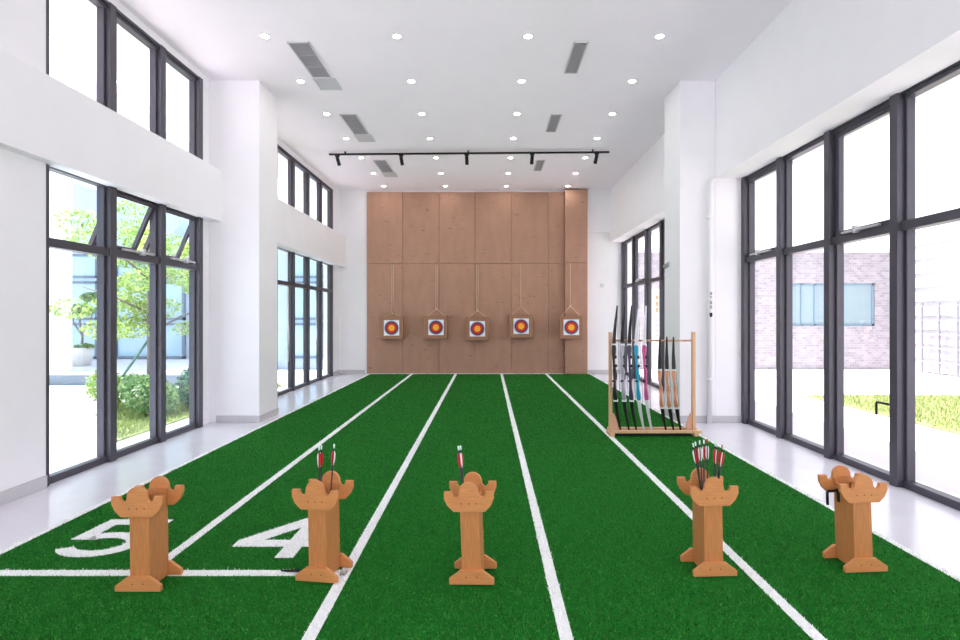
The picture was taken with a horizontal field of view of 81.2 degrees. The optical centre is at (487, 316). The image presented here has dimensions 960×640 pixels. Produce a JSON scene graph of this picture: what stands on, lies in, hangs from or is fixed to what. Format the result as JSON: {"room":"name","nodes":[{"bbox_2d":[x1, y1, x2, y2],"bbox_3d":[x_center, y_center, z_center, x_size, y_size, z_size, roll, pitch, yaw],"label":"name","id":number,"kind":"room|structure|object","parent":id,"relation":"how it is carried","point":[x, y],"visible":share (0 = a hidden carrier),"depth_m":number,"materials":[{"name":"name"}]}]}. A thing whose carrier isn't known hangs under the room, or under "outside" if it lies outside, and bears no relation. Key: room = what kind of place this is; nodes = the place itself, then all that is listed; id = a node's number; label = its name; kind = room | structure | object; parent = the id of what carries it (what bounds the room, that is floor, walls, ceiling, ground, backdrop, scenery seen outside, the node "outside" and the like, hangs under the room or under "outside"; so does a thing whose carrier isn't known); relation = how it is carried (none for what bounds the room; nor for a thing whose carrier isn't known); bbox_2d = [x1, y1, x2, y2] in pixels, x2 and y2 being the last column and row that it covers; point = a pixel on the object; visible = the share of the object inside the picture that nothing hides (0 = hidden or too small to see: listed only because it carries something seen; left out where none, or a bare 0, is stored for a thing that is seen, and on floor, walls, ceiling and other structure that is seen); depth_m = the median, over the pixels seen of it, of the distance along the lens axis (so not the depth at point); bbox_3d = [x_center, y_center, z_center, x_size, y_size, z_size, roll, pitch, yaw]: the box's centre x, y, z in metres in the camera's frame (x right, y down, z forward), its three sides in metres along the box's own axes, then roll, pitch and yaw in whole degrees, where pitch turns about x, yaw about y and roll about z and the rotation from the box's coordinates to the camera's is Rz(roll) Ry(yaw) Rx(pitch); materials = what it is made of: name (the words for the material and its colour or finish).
{"room":"sports facility","nodes":[
{"label":"sports facility","id":0,"kind":"room"},
{"bbox_2d":[0,0,338,491],"bbox_3d":[-4.030,-0.930,5.925,0.300,4.860,17.850,0,0,0],"label":"wall","id":1,"kind":"structure","parent":0,"point":[22,22],"depth_m":4.72,"materials":[{"name":"white paint"}]},
{"bbox_2d":[0,49,221,221],"bbox_3d":[-3.970,-1.715,2.475,0.400,0.730,10.950,0,0,0],"label":"beam","id":2,"kind":"structure","parent":1,"relation":"attached to","point":[44,119],"depth_m":5.40,"materials":[{"name":"white paint"}]},
{"bbox_2d":[46,164,202,486],"bbox_3d":[-4.032,0.045,6.295,0.374,2.910,2.730,0,0,0],"label":"window","id":3,"kind":"structure","parent":1,"relation":"in","point":[103,240],"depth_m":6.17,"materials":[{"name":"grey metal"}]},
{"bbox_2d":[46,0,202,159],"bbox_3d":[-3.958,-2.625,6.295,0.135,1.250,2.730,0,0,0],"label":"window","id":4,"kind":"structure","parent":1,"relation":"in","point":[109,16],"depth_m":6.54,"materials":[{"name":"grey metal"}]},
{"bbox_2d":[0,370,339,505],"bbox_3d":[-3.562,1.445,5.926,0.688,0.110,17.850,0,0,0],"label":"baseboard","id":5,"kind":"structure","parent":1,"relation":"attached to","point":[22,490],"depth_m":4.84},
{"bbox_2d":[203,84,208,424],"bbox_3d":[-3.970,-0.930,7.805,0.040,4.860,0.290,0,0,0],"label":"wall","id":6,"kind":"structure","parent":1,"relation":"attached to","point":[205,89],"depth_m":7.84,"materials":[{"name":"white paint"}]},
{"bbox_2d":[277,247,332,396],"bbox_3d":[-3.974,0.060,11.455,0.171,2.880,5.630,0,0,0],"label":"window","id":7,"kind":"structure","parent":1,"relation":"in","point":[290,283],"depth_m":12.33,"materials":[{"name":"grey metal"}]},
{"bbox_2d":[277,144,332,228],"bbox_3d":[-3.998,-2.635,11.455,0.125,1.230,5.630,0,0,0],"label":"window","id":8,"kind":"structure","parent":1,"relation":"in","point":[292,162],"depth_m":12.33,"materials":[{"name":"grey metal"}]},
{"bbox_2d":[277,198,345,266],"bbox_3d":[-3.955,-1.720,11.745,0.430,0.800,6.210,0,0,0],"label":"beam","id":9,"kind":"structure","parent":1,"relation":"attached to","point":[298,232],"depth_m":11.70,"materials":[{"name":"white paint"}]},
{"bbox_2d":[49,0,315,189],"bbox_3d":[-4.680,-3.520,6.025,1.000,0.200,18.050,0,0,0],"label":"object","id":10,"kind":"object","parent":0,"point":[73,20],"visible":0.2,"depth_m":7.24,"materials":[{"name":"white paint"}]},
{"bbox_2d":[117,0,792,189],"bbox_3d":[-0.105,-3.490,6.025,8.150,0.260,18.050,0,0,0],"label":"ceiling","id":11,"kind":"structure","parent":0,"point":[466,59],"depth_m":7.63,"materials":[{"name":"white paint"}]},
{"bbox_2d":[259,33,270,38],"bbox_3d":[-2.660,-3.356,6.700,0.132,0.009,0.132,0,0,0],"label":"recessed light","id":12,"kind":"object","parent":11,"relation":"in","point":[262,35],"visible":1,"depth_m":6.70,"materials":[{"name":"white plastic"}]},
{"bbox_2d":[296,79,305,82],"bbox_3d":[-2.660,-3.356,7.977,0.132,0.009,0.132,0,0,0],"label":"recessed light","id":13,"kind":"object","parent":11,"relation":"in","point":[297,80],"visible":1,"depth_m":7.97,"materials":[{"name":"white"}]},
{"bbox_2d":[287,42,331,77],"bbox_3d":[-2.312,-3.353,7.330,0.275,0.014,1.000,0,0,0],"label":"ceiling vent","id":14,"kind":"object","parent":11,"relation":"in","point":[304,51],"visible":1,"depth_m":7.30,"materials":[{"name":"grey"}]},
{"bbox_2d":[312,78,342,89],"bbox_3d":[-2.300,-3.355,8.070,0.320,0.010,0.400,0,0,0],"label":"ceiling hatch","id":15,"kind":"object","parent":11,"relation":"attached to","point":[323,83],"visible":1,"depth_m":8.04,"materials":[{"name":"grey"}]},
{"bbox_2d":[340,114,368,134],"bbox_3d":[-2.312,-3.353,9.770,0.275,0.014,1.000,0,0,0],"label":"ceiling vent","id":16,"kind":"object","parent":11,"relation":"in","point":[353,122],"visible":1,"depth_m":9.74,"materials":[{"name":"grey"}]},
{"bbox_2d":[354,134,375,141],"bbox_3d":[-2.300,-3.355,10.510,0.320,0.010,0.400,0,0,0],"label":"ceiling hatch","id":17,"kind":"object","parent":11,"relation":"attached to","point":[361,138],"visible":1,"depth_m":10.52,"materials":[{"name":"grey"}]},
{"bbox_2d":[373,160,393,172],"bbox_3d":[-2.312,-3.353,12.470,0.275,0.014,1.000,0,0,0],"label":"ceiling vent","id":18,"kind":"object","parent":11,"relation":"in","point":[384,167],"visible":1,"depth_m":12.46,"materials":[{"name":"grey"}]},
{"bbox_2d":[382,172,397,176],"bbox_3d":[-2.300,-3.355,13.210,0.320,0.010,0.400,0,0,0],"label":"ceiling hatch","id":19,"kind":"object","parent":11,"relation":"attached to","point":[394,174],"visible":1,"depth_m":13.18,"materials":[{"name":"grey"}]},
{"bbox_2d":[391,33,401,38],"bbox_3d":[-1.085,-3.356,6.700,0.132,0.009,0.132,0,0,0],"label":"recessed light","id":20,"kind":"object","parent":11,"relation":"in","point":[395,35],"visible":1,"depth_m":6.70,"materials":[{"name":"white"}]},
{"bbox_2d":[407,79,415,82],"bbox_3d":[-1.085,-3.356,7.977,0.132,0.009,0.132,0,0,0],"label":"recessed light","id":21,"kind":"object","parent":11,"relation":"in","point":[408,80],"visible":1,"depth_m":7.97,"materials":[{"name":"white"}]},
{"bbox_2d":[329,149,608,165],"bbox_3d":[-0.390,-3.215,11.313,5.660,0.289,0.104,0,0,2],"label":"track light","id":22,"kind":"object","parent":11,"relation":"attached to","point":[596,153],"visible":1,"depth_m":11.28,"materials":[{"name":"black metal"}]},
{"bbox_2d":[517,79,525,82],"bbox_3d":[0.485,-3.356,7.977,0.132,0.009,0.132,0,0,0],"label":"recessed light","id":23,"kind":"object","parent":11,"relation":"in","point":[519,80],"visible":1,"depth_m":7.97,"materials":[{"name":"white"}]},
{"bbox_2d":[523,33,533,38],"bbox_3d":[0.485,-3.356,6.700,0.132,0.009,0.132,0,0,0],"label":"recessed light","id":24,"kind":"object","parent":11,"relation":"in","point":[528,35],"visible":1,"depth_m":6.70,"materials":[{"name":"white"}]},
{"bbox_2d":[533,160,544,170],"bbox_3d":[1.143,-3.353,12.405,0.185,0.014,0.870,0,0,0],"label":"ceiling vent","id":25,"kind":"object","parent":11,"relation":"in","point":[539,164],"visible":1,"depth_m":12.38,"materials":[{"name":"grey"}]},
{"bbox_2d":[546,114,561,131],"bbox_3d":[1.143,-3.353,9.705,0.185,0.014,0.870,0,0,0],"label":"ceiling vent","id":26,"kind":"object","parent":11,"relation":"in","point":[554,120],"visible":1,"depth_m":9.65,"materials":[{"name":"grey"}]},
{"bbox_2d":[564,42,588,73],"bbox_3d":[1.143,-3.353,7.265,0.185,0.014,0.870,0,0,0],"label":"ceiling vent","id":27,"kind":"object","parent":11,"relation":"in","point":[578,49],"visible":1,"depth_m":7.22,"materials":[{"name":"grey"}]},
{"bbox_2d":[627,79,636,82],"bbox_3d":[2.060,-3.356,7.977,0.132,0.009,0.132,0,0,0],"label":"recessed light","id":28,"kind":"object","parent":11,"relation":"in","point":[631,80],"visible":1,"depth_m":7.97,"materials":[{"name":"white"}]},
{"bbox_2d":[654,33,664,38],"bbox_3d":[2.060,-3.356,6.700,0.132,0.009,0.132,0,0,0],"label":"recessed light","id":29,"kind":"object","parent":11,"relation":"in","point":[661,35],"visible":1,"depth_m":6.70,"materials":[{"name":"white"}]},
{"bbox_2d":[0,374,959,576],"bbox_3d":[-0.115,1.560,6.025,8.130,0.120,18.050,0,0,0],"label":"floor","id":30,"kind":"structure","parent":0,"point":[930,528],"depth_m":5.17,"materials":[{"name":"tile"}]},
{"bbox_2d":[209,80,276,422],"bbox_3d":[-3.615,-0.930,8.295,0.750,4.860,0.690,0,0,0],"label":"column","id":31,"kind":"structure","parent":30,"relation":"on","point":[242,113],"depth_m":7.95,"materials":[{"name":"white paint"}]},
{"bbox_2d":[0,373,959,639],"bbox_3d":[-0.197,1.487,6.885,5.840,0.027,15.776,0,0,0],"label":"artificial turf","id":32,"kind":"object","parent":30,"relation":"on","point":[586,530],"visible":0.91,"depth_m":3.61,"materials":[{"name":"carpet"}]},
{"bbox_2d":[111,476,183,591],"bbox_3d":[-1.897,1.204,3.142,0.278,0.566,0.222,-1,0,1],"label":"stand","id":33,"kind":"object","parent":32,"relation":"on","point":[147,510],"visible":1,"depth_m":3.06,"materials":[{"name":"brown wood"}]},
{"bbox_2d":[281,569,301,571],"bbox_3d":[-1.108,1.478,3.253,0.194,0.021,0.049,0,0,22],"label":"strap","id":34,"kind":"object","parent":32,"relation":"on","point":[290,570],"visible":0.52,"depth_m":3.26,"materials":[{"name":"black"}]},
{"bbox_2d":[292,470,353,582],"bbox_3d":[-0.948,1.204,3.251,0.278,0.566,0.222,-1,0,10],"label":"stand","id":35,"kind":"object","parent":32,"relation":"on","point":[322,504],"visible":0.99,"depth_m":3.16,"materials":[{"name":"brown wood"}]},
{"bbox_2d":[317,446,320,480],"bbox_3d":[-0.963,1.101,3.202,0.022,0.724,0.022,-1,0,10],"label":"arrow","id":36,"kind":"object","parent":35,"relation":"on","point":[319,454],"visible":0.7,"depth_m":3.20,"materials":[{"name":"black"}]},
{"bbox_2d":[320,445,322,481],"bbox_3d":[-0.959,1.101,3.229,0.022,0.724,0.022,1,0,10],"label":"arrow","id":37,"kind":"object","parent":35,"relation":"on","point":[321,453],"visible":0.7,"depth_m":3.23,"materials":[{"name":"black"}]},
{"bbox_2d":[330,444,334,490],"bbox_3d":[-0.917,1.101,3.264,0.063,0.722,0.021,0,0,0],"label":"arrow","id":38,"kind":"object","parent":35,"relation":"on","point":[333,452],"visible":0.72,"depth_m":3.26,"materials":[{"name":"black"}]},
{"bbox_2d":[444,472,496,584],"bbox_3d":[-0.094,1.204,3.216,0.282,0.570,0.222,0,0,5],"label":"stand","id":39,"kind":"object","parent":32,"relation":"on","point":[472,498],"visible":0.99,"depth_m":3.13,"materials":[{"name":"brown wood"}]},
{"bbox_2d":[457,446,462,483],"bbox_3d":[-0.128,1.091,3.171,0.088,0.720,0.022,0,0,-2],"label":"arrow","id":40,"kind":"object","parent":39,"relation":"on","point":[459,454],"visible":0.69,"depth_m":3.17,"materials":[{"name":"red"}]},
{"bbox_2d":[460,446,463,482],"bbox_3d":[-0.128,1.095,3.195,0.068,0.722,0.022,0,0,-4],"label":"arrow","id":41,"kind":"object","parent":39,"relation":"on","point":[460,446],"visible":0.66,"depth_m":3.19,"materials":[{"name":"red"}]},
{"bbox_2d":[606,332,701,436],"bbox_3d":[2.101,0.839,7.077,1.148,1.300,0.255,0,0,0],"label":"rack","id":42,"kind":"object","parent":32,"relation":"on","point":[612,430],"visible":0.96,"depth_m":7.06,"materials":[{"name":"brown wood"}]},
{"bbox_2d":[612,306,620,429],"bbox_3d":[1.598,0.656,6.962,0.078,1.601,0.273,0,0,26],"label":"bow","id":43,"kind":"object","parent":42,"relation":"on","point":[615,395],"visible":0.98,"depth_m":6.92,"materials":[{"name":"black"}]},
{"bbox_2d":[620,306,629,429],"bbox_3d":[1.701,0.657,6.963,0.080,1.600,0.275,0,0,27],"label":"bow","id":44,"kind":"object","parent":42,"relation":"in","point":[623,393],"visible":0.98,"depth_m":6.92,"materials":[{"name":"black"}]},
{"bbox_2d":[627,306,636,429],"bbox_3d":[1.792,0.657,6.964,0.080,1.600,0.276,0,0,28],"label":"bow","id":45,"kind":"object","parent":42,"relation":"in","point":[629,345],"visible":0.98,"depth_m":6.92,"materials":[{"name":"black"}]},
{"bbox_2d":[634,309,644,429],"bbox_3d":[1.882,0.677,6.965,0.082,1.560,0.279,0,0,29],"label":"bow","id":46,"kind":"object","parent":42,"relation":"in","point":[636,345],"visible":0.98,"depth_m":6.91,"materials":[{"name":"white"}]},
{"bbox_2d":[642,306,651,429],"bbox_3d":[1.979,0.657,6.965,0.082,1.600,0.279,0,0,29],"label":"bow","id":47,"kind":"object","parent":42,"relation":"in","point":[644,349],"visible":0.98,"depth_m":6.92,"materials":[{"name":"white"}]},
{"bbox_2d":[657,337,666,429],"bbox_3d":[2.175,0.853,6.993,0.086,1.209,0.202,0,0,30],"label":"bow","id":48,"kind":"object","parent":42,"relation":"on","point":[659,370],"visible":0.98,"depth_m":6.95,"materials":[{"name":"black"}]},
{"bbox_2d":[664,337,673,429],"bbox_3d":[2.266,0.853,6.995,0.094,1.209,0.206,0,0,31],"label":"bow","id":49,"kind":"object","parent":42,"relation":"in","point":[667,372],"visible":0.97,"depth_m":6.95,"materials":[{"name":"black"}]},
{"bbox_2d":[671,337,680,429],"bbox_3d":[2.352,0.853,6.996,0.098,1.208,0.207,0,0,32],"label":"bow","id":50,"kind":"object","parent":42,"relation":"in","point":[673,370],"visible":0.98,"depth_m":6.95,"materials":[{"name":"black"}]},
{"bbox_2d":[677,467,738,576],"bbox_3d":[1.302,1.204,3.320,0.278,0.566,0.222,-1,0,-1],"label":"stand","id":51,"kind":"object","parent":32,"relation":"on","point":[706,552],"visible":0.97,"depth_m":3.23,"materials":[{"name":"brown wood"}]},
{"bbox_2d":[692,443,701,489],"bbox_3d":[1.279,1.105,3.327,0.128,0.714,0.022,0,0,-5],"label":"arrow","id":52,"kind":"object","parent":51,"relation":"on","point":[694,451],"visible":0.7,"depth_m":3.32,"materials":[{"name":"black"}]},
{"bbox_2d":[695,442,701,488],"bbox_3d":[1.283,1.103,3.343,0.098,0.719,0.022,0,0,-7],"label":"arrow","id":53,"kind":"object","parent":51,"relation":"on","point":[696,450],"visible":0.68,"depth_m":3.34,"materials":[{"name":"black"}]},
{"bbox_2d":[698,440,702,489],"bbox_3d":[1.290,1.101,3.358,0.054,0.723,0.021,0,0,-13],"label":"arrow","id":54,"kind":"object","parent":51,"relation":"on","point":[699,448],"visible":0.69,"depth_m":3.35,"materials":[{"name":"white"}]},
{"bbox_2d":[702,440,705,486],"bbox_3d":[1.302,1.101,3.372,0.022,0.724,0.022,0,0,-1],"label":"arrow","id":55,"kind":"object","parent":51,"relation":"on","point":[703,447],"visible":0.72,"depth_m":3.37,"materials":[{"name":"white"}]},
{"bbox_2d":[705,439,708,477],"bbox_3d":[1.333,1.101,3.389,0.022,0.724,0.022,-1,0,-1],"label":"arrow","id":56,"kind":"object","parent":51,"relation":"on","point":[706,447],"visible":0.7,"depth_m":3.39,"materials":[{"name":"black"}]},
{"bbox_2d":[713,442,715,476],"bbox_3d":[1.335,1.101,3.306,0.035,0.724,0.020,0,0,-21],"label":"arrow","id":57,"kind":"object","parent":51,"relation":"on","point":[714,442],"visible":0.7,"depth_m":3.30,"materials":[{"name":"red"}]},
{"bbox_2d":[715,443,718,476],"bbox_3d":[1.334,1.101,3.289,0.046,0.723,0.021,0,0,-17],"label":"arrow","id":58,"kind":"object","parent":51,"relation":"on","point":[716,450],"visible":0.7,"depth_m":3.29,"materials":[{"name":"red"}]},
{"bbox_2d":[717,445,722,477],"bbox_3d":[1.324,1.105,3.271,0.110,0.717,0.022,0,0,-6],"label":"arrow","id":59,"kind":"object","parent":51,"relation":"on","point":[722,445],"visible":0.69,"depth_m":3.27,"materials":[{"name":"black"}]},
{"bbox_2d":[718,445,724,478],"bbox_3d":[1.324,1.105,3.255,0.110,0.717,0.022,0,0,-6],"label":"arrow","id":60,"kind":"object","parent":51,"relation":"on","point":[722,453],"visible":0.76,"depth_m":3.25,"materials":[{"name":"red"}]},
{"bbox_2d":[818,465,887,572],"bbox_3d":[2.197,1.202,3.370,0.278,0.566,0.222,-2,0,-1],"label":"stand","id":61,"kind":"object","parent":32,"relation":"on","point":[853,497],"visible":1,"depth_m":3.28,"materials":[{"name":"brown wood"}]},
{"bbox_2d":[665,80,714,415],"bbox_3d":[2.985,-0.930,8.295,0.509,4.860,0.690,0,0,0],"label":"column","id":62,"kind":"structure","parent":30,"relation":"on","point":[690,106],"depth_m":7.95,"materials":[{"name":"white paint"}]},
{"bbox_2d":[662,262,669,268],"bbox_3d":[2.683,-0.776,8.420,0.098,0.109,0.060,0,0,0],"label":"wall sensor","id":63,"kind":"object","parent":62,"relation":"attached to","point":[667,264],"visible":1,"depth_m":8.39,"materials":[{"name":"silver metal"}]},
{"bbox_2d":[339,190,631,373],"bbox_3d":[-0.115,-0.930,14.950,8.130,4.860,0.200,0,0,0],"label":"wall","id":64,"kind":"structure","parent":0,"point":[604,257],"depth_m":14.85,"materials":[{"name":"white paint"}]},
{"bbox_2d":[367,264,402,372],"bbox_3d":[-2.714,0.038,14.820,0.947,2.900,0.060,0,0,0],"label":"wall panel","id":65,"kind":"object","parent":64,"relation":"attached to","point":[383,355],"visible":0.94,"depth_m":14.79,"materials":[{"name":"wood"}]},
{"bbox_2d":[380,264,403,338],"bbox_3d":[-2.496,-0.413,14.670,0.595,1.994,0.209,0,0,0],"label":"target","id":66,"kind":"object","parent":65,"relation":"hanging from","point":[391,327],"visible":1,"depth_m":14.58,"materials":[{"name":"brown plastic"}]},
{"bbox_2d":[367,192,402,263],"bbox_3d":[-2.714,-2.358,14.814,0.947,1.883,0.072,0,0,0],"label":"wall panel","id":67,"kind":"object","parent":64,"relation":"attached to","point":[384,209],"visible":1,"depth_m":14.78,"materials":[{"name":"wood"}]},
{"bbox_2d":[403,264,438,372],"bbox_3d":[-1.758,0.038,14.820,0.958,2.900,0.060,0,0,0],"label":"wall panel","id":68,"kind":"object","parent":64,"relation":"attached to","point":[420,354],"visible":0.91,"depth_m":14.79,"materials":[{"name":"wood"}]},
{"bbox_2d":[403,192,438,263],"bbox_3d":[-1.758,-2.358,14.820,0.958,1.883,0.060,0,0,0],"label":"wall panel","id":69,"kind":"object","parent":64,"relation":"attached to","point":[420,209],"visible":1,"depth_m":14.79,"materials":[{"name":"wood"}]},
{"bbox_2d":[439,264,474,372],"bbox_3d":[-0.801,0.038,14.814,0.947,2.900,0.072,0,0,0],"label":"wall panel","id":70,"kind":"object","parent":64,"relation":"attached to","point":[456,281],"visible":0.88,"depth_m":14.78,"materials":[{"name":"wood"}]},
{"bbox_2d":[425,264,447,338],"bbox_3d":[-1.340,-0.420,14.670,0.595,1.981,0.209,0,0,0],"label":"target","id":71,"kind":"object","parent":70,"relation":"attached to","point":[436,327],"visible":1,"depth_m":14.58,"materials":[{"name":"brown plastic"}]},
{"bbox_2d":[466,263,488,339],"bbox_3d":[-0.263,-0.402,14.670,0.595,2.018,0.209,0,0,0],"label":"target","id":72,"kind":"object","parent":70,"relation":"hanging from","point":[477,328],"visible":1,"depth_m":14.58,"materials":[{"name":"brown plastic"}]},
{"bbox_2d":[439,192,474,263],"bbox_3d":[-0.801,-2.358,14.820,0.947,1.883,0.060,0,0,0],"label":"wall panel","id":73,"kind":"object","parent":64,"relation":"attached to","point":[456,209],"visible":1,"depth_m":14.79,"materials":[{"name":"wood"}]},
{"bbox_2d":[340,370,619,373],"bbox_3d":[-0.208,1.450,14.843,7.416,0.100,0.014,0,0,0],"label":"baseboard","id":74,"kind":"structure","parent":64,"relation":"attached to","point":[341,371],"depth_m":14.84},
{"bbox_2d":[475,264,511,372],"bbox_3d":[0.156,0.038,14.820,0.958,2.900,0.060,0,0,0],"label":"wall panel","id":75,"kind":"object","parent":64,"relation":"attached to","point":[494,281],"visible":0.91,"depth_m":14.79,"materials":[{"name":"wood"}]},
{"bbox_2d":[475,192,511,263],"bbox_3d":[0.156,-2.358,14.814,0.958,1.883,0.072,0,0,0],"label":"wall panel","id":76,"kind":"object","parent":64,"relation":"attached to","point":[493,210],"visible":1,"depth_m":14.78,"materials":[{"name":"wood"}]},
{"bbox_2d":[512,264,547,372],"bbox_3d":[1.121,0.038,14.820,0.963,2.900,0.060,0,0,0],"label":"wall panel","id":77,"kind":"object","parent":64,"relation":"attached to","point":[530,288],"visible":0.94,"depth_m":14.79,"materials":[{"name":"wood"}]},
{"bbox_2d":[509,264,532,337],"bbox_3d":[0.877,-0.435,14.670,0.595,1.950,0.209,0,0,0],"label":"target","id":78,"kind":"object","parent":77,"relation":"attached to","point":[520,326],"visible":1,"depth_m":14.58,"materials":[{"name":"brown plastic"}]},
{"bbox_2d":[512,192,547,263],"bbox_3d":[1.121,-2.358,14.820,0.963,1.883,0.060,0,0,0],"label":"wall panel","id":79,"kind":"object","parent":64,"relation":"attached to","point":[529,209],"visible":1,"depth_m":14.79,"materials":[{"name":"wood"}]},
{"bbox_2d":[548,264,563,372],"bbox_3d":[1.813,0.038,14.814,0.414,2.900,0.072,0,0,0],"label":"wall panel","id":80,"kind":"object","parent":64,"relation":"attached to","point":[555,271],"visible":0.95,"depth_m":14.78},
{"bbox_2d":[548,192,563,263],"bbox_3d":[1.813,-2.358,14.820,0.414,1.883,0.060,0,0,0],"label":"wall panel","id":81,"kind":"object","parent":64,"relation":"attached to","point":[555,199],"visible":1,"depth_m":14.79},
{"bbox_2d":[564,263,587,373],"bbox_3d":[2.318,0.038,14.735,0.587,2.900,0.230,0,0,0],"label":"wall panel","id":82,"kind":"object","parent":64,"relation":"attached to","point":[575,350],"visible":0.94,"depth_m":14.62,"materials":[{"name":"wood"}]},
{"bbox_2d":[559,263,582,338],"bbox_3d":[2.156,-0.428,14.505,0.595,1.986,0.209,0,0,0],"label":"target","id":83,"kind":"object","parent":82,"relation":"attached to","point":[570,327],"visible":1,"depth_m":14.41,"materials":[{"name":"brown plastic"}]},
{"bbox_2d":[564,190,587,262],"bbox_3d":[2.318,-2.373,14.735,0.587,1.913,0.230,0,0,0],"label":"wall panel","id":84,"kind":"object","parent":64,"relation":"attached to","point":[575,201],"visible":0.89,"depth_m":14.62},
{"bbox_2d":[588,190,609,232],"bbox_3d":[2.935,-2.800,14.805,0.610,1.120,0.090,0,0,0],"label":"beam","id":85,"kind":"structure","parent":64,"relation":"attached to","point":[598,200],"depth_m":14.76,"materials":[{"name":"white paint"}]},
{"bbox_2d":[610,0,959,415],"bbox_3d":[3.595,-0.930,5.925,0.710,4.860,17.850,0,0,0],"label":"wall","id":86,"kind":"structure","parent":0,"point":[818,66],"depth_m":6.07,"materials":[{"name":"white paint"}]},
{"bbox_2d":[621,219,664,390],"bbox_3d":[3.590,-0.245,11.740,0.180,3.490,6.160,0,0,0],"label":"window","id":87,"kind":"structure","parent":86,"relation":"in","point":[647,281],"depth_m":12.56,"materials":[{"name":"grey metal"}]},
{"bbox_2d":[664,408,741,422],"bbox_3d":[3.178,1.450,8.295,0.924,0.100,0.718,0,0,0],"label":"baseboard","id":88,"kind":"structure","parent":86,"relation":"attached to","point":[683,419],"depth_m":7.94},
{"bbox_2d":[706,177,717,423],"bbox_3d":[3.169,-0.243,7.902,0.162,3.485,0.096,0,0,0],"label":"drain pipe","id":89,"kind":"object","parent":86,"relation":"attached to","point":[709,217],"visible":1,"depth_m":7.86,"materials":[{"name":"white plastic"}]},
{"bbox_2d":[741,60,959,510],"bbox_3d":[3.660,-0.245,4.480,0.180,3.490,6.940,0,0,0],"label":"window","id":90,"kind":"structure","parent":86,"relation":"in","point":[901,225],"depth_m":5.87,"materials":[{"name":"grey metal"}]},
{"label":"outside","id":91,"kind":"structure","parent":0,"visible":0},
{"bbox_2d":[49,369,959,495],"bbox_3d":[0.000,1.720,24.000,90.000,0.160,72.000,0,0,0],"label":"ground","id":92,"kind":"structure","parent":91,"point":[72,415],"depth_m":8.79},
{"bbox_2d":[49,359,188,384],"bbox_3d":[-13.375,1.480,15.450,13.250,0.320,4.100,0,0,0],"label":"terrace","id":93,"kind":"object","parent":92,"relation":"on","point":[174,367],"depth_m":13.56,"materials":[{"name":"grey"}]},
{"bbox_2d":[49,73,71,371],"bbox_3d":[-10.420,-2.280,13.600,0.520,7.200,0.200,0,0,0],"label":"pillar","id":94,"kind":"structure","parent":93,"relation":"on","point":[60,190],"depth_m":13.50,"materials":[{"name":"white paint"}]},
{"bbox_2d":[49,38,172,127],"bbox_3d":[-13.161,-6.518,15.450,6.722,1.275,4.000,0,0,0],"label":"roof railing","id":95,"kind":"object","parent":94,"relation":"on","point":[84,79],"visible":0.22,"depth_m":14.54,"materials":[{"name":"white"}]},
{"bbox_2d":[72,292,96,366],"bbox_3d":[-10.841,0.309,15.124,1.315,2.022,0.875,0,0,0],"label":"potted tree","id":96,"kind":"object","parent":93,"relation":"on","point":[82,354],"visible":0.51,"depth_m":14.96,"materials":[{"name":"ceramic"}]},
{"bbox_2d":[96,384,281,441],"bbox_3d":[-5.840,1.587,10.260,2.208,0.107,5.980,0,0,0],"label":"lawn","id":97,"kind":"structure","parent":92,"relation":"on","point":[130,424],"depth_m":8.68,"materials":[{"name":"plant"}]},
{"bbox_2d":[84,369,125,405],"bbox_3d":[-6.495,1.232,9.557,0.586,0.765,0.637,0,0,0],"label":"shrub","id":98,"kind":"object","parent":97,"relation":"on","point":[93,376],"visible":0.23,"depth_m":9.40,"materials":[{"name":"green plant"}]},
{"bbox_2d":[49,199,188,403],"bbox_3d":[-6.057,-0.305,10.245,2.963,3.814,2.880,0,0,-27],"label":"tree","id":99,"kind":"object","parent":97,"relation":"on","point":[143,306],"visible":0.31,"depth_m":9.96,"materials":[{"name":"green plant"}]},
{"bbox_2d":[117,373,179,416],"bbox_3d":[-5.427,1.246,8.960,0.913,0.739,0.638,0,0,-18],"label":"shrub","id":100,"kind":"object","parent":97,"relation":"on","point":[143,391],"visible":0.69,"depth_m":8.87,"materials":[{"name":"green plant"}]},
{"bbox_2d":[175,365,188,405],"bbox_3d":[-5.118,1.158,9.751,0.603,0.914,0.648,0,0,0],"label":"shrub","id":101,"kind":"object","parent":97,"relation":"on","point":[181,383],"visible":0.25,"depth_m":9.57,"materials":[{"name":"green plant"}]},
{"bbox_2d":[72,133,315,368],"bbox_3d":[-11.200,-2.060,19.450,17.600,7.400,4.100,0,0,0],"label":"building","id":102,"kind":"structure","parent":92,"relation":"on","point":[84,267],"depth_m":17.45,"materials":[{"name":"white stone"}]},
{"bbox_2d":[652,289,658,373],"bbox_3d":[4.900,0.415,16.200,0.320,2.450,0.200,0,0,0],"label":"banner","id":103,"kind":"object","parent":92,"relation":"on","point":[655,292],"visible":0.65,"depth_m":16.19,"materials":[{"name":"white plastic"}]},
{"bbox_2d":[638,249,888,368],"bbox_3d":[8.250,-0.250,19.585,9.600,3.780,4.130,0,0,0],"label":"brick building","id":104,"kind":"structure","parent":92,"relation":"on","point":[866,271],"depth_m":17.60,"materials":[{"name":"grey"}]},
{"bbox_2d":[806,392,959,434],"bbox_3d":[8.567,1.587,7.494,4.157,0.107,8.071,0,0,0],"label":"lawn","id":105,"kind":"structure","parent":92,"relation":"on","point":[941,412],"depth_m":9.90,"materials":[{"name":"plant"}]},
{"bbox_2d":[915,163,959,376],"bbox_3d":[14.975,-1.300,10.750,4.050,5.880,13.500,0,0,0],"label":"building","id":106,"kind":"structure","parent":92,"relation":"on","point":[937,248],"depth_m":16.14,"materials":[{"name":"white"}]},
{"bbox_2d":[920,302,959,377],"bbox_3d":[12.750,0.615,14.270,0.060,2.050,4.400,0,0,0],"label":"trellis","id":107,"kind":"object","parent":92,"relation":"on","point":[938,305],"visible":1,"depth_m":15.79,"materials":[{"name":"grey paint"}]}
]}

